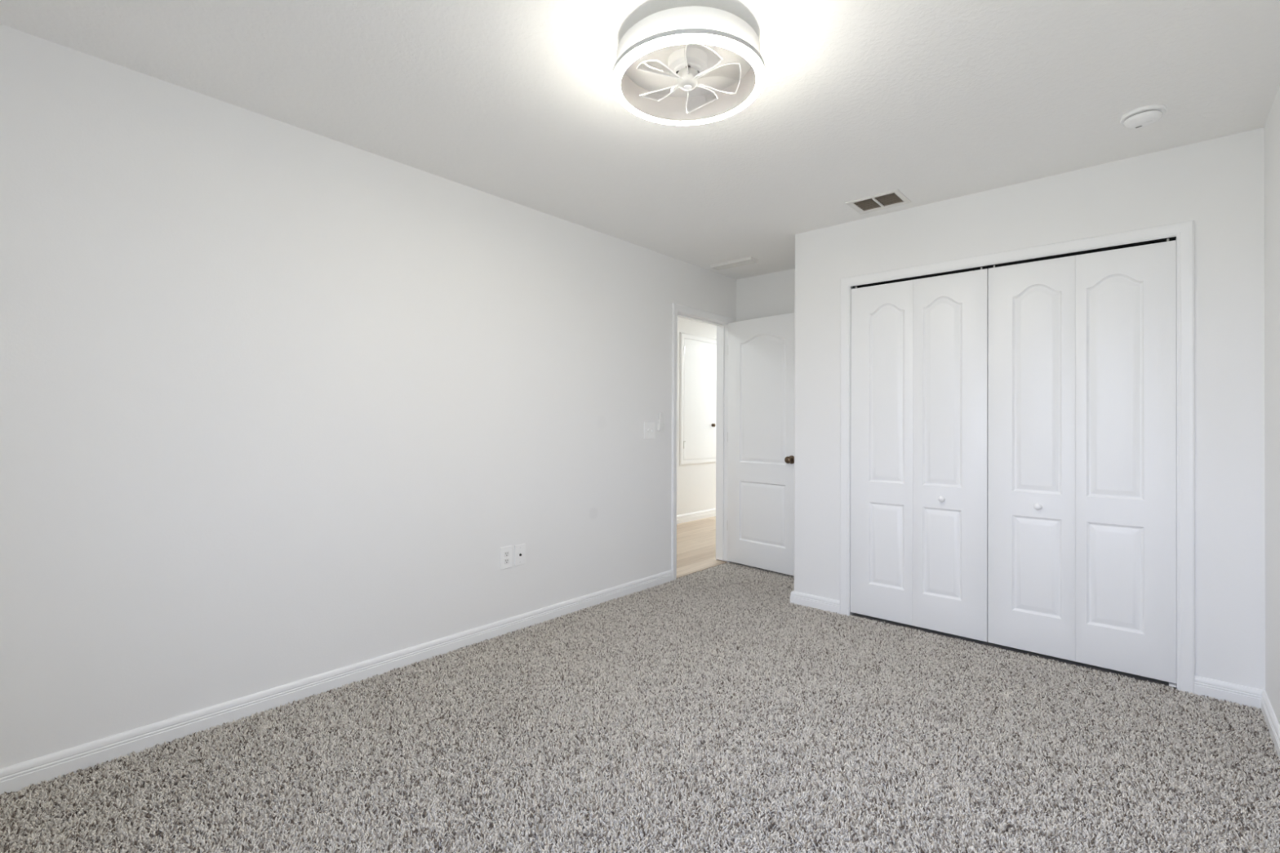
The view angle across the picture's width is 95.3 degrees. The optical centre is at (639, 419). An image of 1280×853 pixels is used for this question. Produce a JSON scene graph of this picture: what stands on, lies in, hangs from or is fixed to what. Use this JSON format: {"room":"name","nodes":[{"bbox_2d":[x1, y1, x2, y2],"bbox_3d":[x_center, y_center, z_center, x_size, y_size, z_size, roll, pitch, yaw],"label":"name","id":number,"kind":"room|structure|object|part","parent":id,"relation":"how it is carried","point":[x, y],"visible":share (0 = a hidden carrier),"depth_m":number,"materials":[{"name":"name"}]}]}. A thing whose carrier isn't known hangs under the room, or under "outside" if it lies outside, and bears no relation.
{"room":"empty bedroom","nodes":[
{"label":"empty bedroom","id":0,"kind":"room"},
{"bbox_2d":[0,24,736,768],"bbox_3d":[-0.067,0.042,5.295,1.616,2.540,8.790,0,0,42],"label":"wall","id":1,"kind":"structure","parent":0,"point":[281,403],"depth_m":2.43,"materials":[{"name":"paint"}]},
{"bbox_2d":[0,569,672,795],"bbox_3d":[-1.029,1.164,2.978,0.014,0.086,3.832,0,0,42],"label":"baseboard","id":2,"kind":"structure","parent":1,"relation":"attached to","point":[15,777],"depth_m":2.40,"materials":[{"name":"white wood"}]},
{"bbox_2d":[500,545,512,569],"bbox_3d":[-0.754,0.777,3.294,0.009,0.123,0.080,0,0,42],"label":"electrical outlet","id":3,"kind":"object","parent":1,"relation":"attached to","point":[506,553],"visible":1,"depth_m":3.29,"materials":[{"name":"white plastic"}]},
{"bbox_2d":[504,558,509,564],"bbox_3d":[-0.752,0.797,3.292,0.003,0.028,0.033,0,0,42],"label":"receptacle","id":4,"kind":"object","parent":3,"relation":"attached to","point":[506,560],"depth_m":3.29,"materials":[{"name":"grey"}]},
{"bbox_2d":[504,551,509,556],"bbox_3d":[-0.751,0.757,3.292,0.003,0.028,0.033,0,0,42],"label":"receptacle","id":5,"kind":"object","parent":3,"relation":"attached to","point":[506,553],"depth_m":3.29,"materials":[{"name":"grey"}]},
{"bbox_2d":[514,543,524,565],"bbox_3d":[-0.689,0.778,3.362,0.015,0.118,0.073,0,0,42],"label":"cable plate","id":6,"kind":"object","parent":1,"relation":"attached to","point":[519,549],"visible":1,"depth_m":3.36,"materials":[{"name":"white plastic"}]},
{"bbox_2d":[644,422,655,439],"bbox_3d":[0.074,0.077,4.223,0.018,0.122,0.118,0,0,42],"label":"light switch","id":7,"kind":"object","parent":1,"relation":"attached to","point":[649,427],"visible":1,"depth_m":4.22,"materials":[{"name":"white plastic"}]},
{"bbox_2d":[657,419,664,431],"bbox_3d":[0.156,0.038,4.312,0.021,0.084,0.052,0,0,42],"label":"remote holder","id":8,"kind":"object","parent":1,"relation":"attached to","point":[660,428],"visible":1,"depth_m":4.30,"materials":[{"name":"white plastic"}]},
{"bbox_2d":[658,412,663,425],"bbox_3d":[0.157,0.011,4.312,0.014,0.130,0.042,0,0,42],"label":"remote","id":9,"kind":"object","parent":8,"relation":"in","point":[660,414],"visible":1,"depth_m":4.31,"materials":[{"name":"white plastic"}]},
{"bbox_2d":[676,508,715,524],"bbox_3d":[0.264,1.183,6.701,0.016,0.105,6.000,0,0,42],"label":"baseboard","id":10,"kind":"structure","parent":1,"relation":"attached to","point":[690,517],"depth_m":7.17,"materials":[{"name":"white wood"}]},
{"bbox_2d":[679,332,716,466],"bbox_3d":[0.763,-0.246,7.266,0.016,1.591,0.865,0,0,42],"label":"door frame","id":11,"kind":"structure","parent":1,"relation":"attached to","point":[696,461],"depth_m":6.97,"materials":[{"name":"white wood"}]},
{"bbox_2d":[683,337,716,459],"bbox_3d":[0.775,-0.246,7.250,0.053,1.457,0.740,0,0,42],"label":"door","id":12,"kind":"structure","parent":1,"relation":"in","point":[700,357],"depth_m":7.23,"materials":[{"name":"white wood"}]},
{"bbox_2d":[671,302,733,580],"bbox_3d":[0.473,0.171,4.773,0.148,2.104,0.832,0,0,42],"label":"door frame","id":13,"kind":"structure","parent":1,"relation":"attached to","point":[722,322],"depth_m":5.01,"materials":[{"name":"white wood"}]},
{"bbox_2d":[727,312,795,575],"bbox_3d":[0.987,0.187,4.721,0.167,2.019,0.707,1,0,-42],"label":"door","id":14,"kind":"structure","parent":1,"relation":"in","point":[761,432],"depth_m":4.70,"materials":[{"name":"white wood"}]},
{"bbox_3d":[1.143,0.307,4.471,0.066,0.065,0.065,1,0,-42],"label":"knob","id":15,"kind":"part","parent":14,"relation":"part of","materials":[{"name":"brown metal"}]},
{"bbox_2d":[0,0,1279,325],"bbox_3d":[1.139,-1.280,4.240,4.823,0.100,8.790,0,0,42],"label":"ceiling","id":16,"kind":"structure","parent":0,"point":[931,101],"depth_m":2.19,"materials":[{"name":"white paint"}]},
{"bbox_2d":[611,5,765,125],"bbox_3d":[0.158,-1.171,1.931,0.502,0.153,0.502,0,0,42],"label":"ceiling fan light","id":17,"kind":"object","parent":16,"relation":"attached to","point":[693,64],"visible":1,"depth_m":1.91,"materials":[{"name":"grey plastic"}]},
{"bbox_3d":[0.158,-1.168,1.931,0.132,0.040,0.132,0,0,42],"label":"motor","id":18,"kind":"part","parent":17,"relation":"part of","materials":[{"name":"white plastic"}]},
{"bbox_2d":[711,256,758,270],"bbox_3d":[0.735,-1.218,4.560,0.365,0.022,0.107,0,0,42],"label":"ceiling vent","id":19,"kind":"object","parent":16,"relation":"in","point":[748,260],"visible":1,"depth_m":4.53,"materials":[{"name":"white metal"}]},
{"bbox_2d":[845,189,911,214],"bbox_3d":[1.350,-1.267,3.307,0.286,0.083,0.231,0,0,42],"label":"ceiling vent","id":20,"kind":"object","parent":16,"relation":"in","point":[895,197],"visible":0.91,"depth_m":3.31,"materials":[{"name":"white metal"}]},
{"bbox_2d":[1120,104,1166,128],"bbox_3d":[2.034,-1.215,2.363,0.144,0.044,0.144,0,0,42],"label":"smoke detector","id":21,"kind":"object","parent":16,"relation":"attached to","point":[1144,116],"visible":1,"depth_m":2.33,"materials":[{"name":"white plastic"}]},
{"bbox_2d":[0,515,1279,852],"bbox_3d":[1.128,1.273,4.225,4.823,0.114,8.790,0,0,42],"label":"floor","id":22,"kind":"structure","parent":0,"point":[1137,677],"depth_m":2.03,"materials":[{"name":"grey"}]},
{"bbox_2d":[0,561,1279,852],"bbox_3d":[0.424,1.201,2.298,3.104,0.016,4.730,0,0,42],"label":"carpet","id":23,"kind":"object","parent":22,"relation":"on","point":[726,582],"visible":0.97,"depth_m":2.08,"materials":[{"name":"grey carpet"}]},
{"bbox_2d":[736,268,795,321],"bbox_3d":[2.076,0.044,4.078,3.207,2.540,0.115,0,0,42],"label":"wall","id":24,"kind":"structure","parent":0,"point":[773,294],"depth_m":4.91,"materials":[{"name":"white paint"}]},
{"bbox_2d":[857,239,1175,288],"bbox_3d":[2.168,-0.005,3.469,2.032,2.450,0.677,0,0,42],"label":"door track","id":25,"kind":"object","parent":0,"point":[988,268],"depth_m":3.67,"materials":[{"name":"black metal"}]},
{"bbox_2d":[794,127,1265,689],"bbox_3d":[1.862,0.037,3.210,2.147,2.540,0.115,0,0,42],"label":"wall","id":26,"kind":"structure","parent":0,"point":[1217,184],"depth_m":2.64,"materials":[{"name":"white paint"}]},
{"bbox_2d":[850,266,988,641],"bbox_3d":[1.587,0.182,3.382,0.742,2.019,0.065,0,0,42],"label":"door","id":27,"kind":"structure","parent":26,"relation":"in","point":[919,348],"depth_m":3.36,"materials":[{"name":"white wood"}]},
{"bbox_3d":[1.689,0.442,3.268,0.033,0.033,0.033,0,0,42],"label":"knob","id":28,"kind":"part","parent":27,"relation":"part of","materials":[{"name":"white plastic"}]},
{"bbox_2d":[840,220,1195,694],"bbox_3d":[1.896,0.166,3.167,1.610,2.106,0.132,0,0,42],"label":"door frame","id":29,"kind":"structure","parent":26,"relation":"attached to","point":[1183,233],"depth_m":2.67,"materials":[{"name":"white wood"}]},
{"bbox_2d":[987,238,1176,687],"bbox_3d":[2.147,0.190,2.886,0.744,2.035,0.065,0,0,42],"label":"door","id":30,"kind":"structure","parent":26,"relation":"in","point":[1082,399],"depth_m":2.85,"materials":[{"name":"white wood"}]},
{"bbox_3d":[2.024,0.442,2.971,0.033,0.033,0.033,0,0,42],"label":"knob","id":31,"kind":"part","parent":30,"relation":"part of","materials":[{"name":"white plastic"}]},
{"bbox_2d":[1264,84,1279,724],"bbox_3d":[1.589,0.024,1.196,0.115,2.540,4.847,0,0,42],"label":"wall","id":32,"kind":"structure","parent":0,"point":[1272,126],"depth_m":2.28,"materials":[{"name":"white paint"}]},
{"bbox_2d":[1195,675,1279,759],"bbox_3d":[1.236,1.162,1.045,0.215,0.086,3.940,0,0,42],"label":"baseboard","id":33,"kind":"structure","parent":32,"relation":"attached to","point":[1240,694],"depth_m":2.48,"materials":[{"name":"white wood"}]},
{"bbox_3d":[1.364,0.041,4.180,0.115,2.540,0.677,0,0,42],"label":"wall","id":34,"kind":"structure","parent":0,"visible":0},
{"bbox_2d":[790,590,839,614],"bbox_3d":[1.388,1.181,4.061,0.336,0.086,0.806,0,0,42],"label":"baseboard","id":35,"kind":"structure","parent":34,"relation":"attached to","point":[803,599],"depth_m":3.75,"materials":[{"name":"white wood"}]}
]}

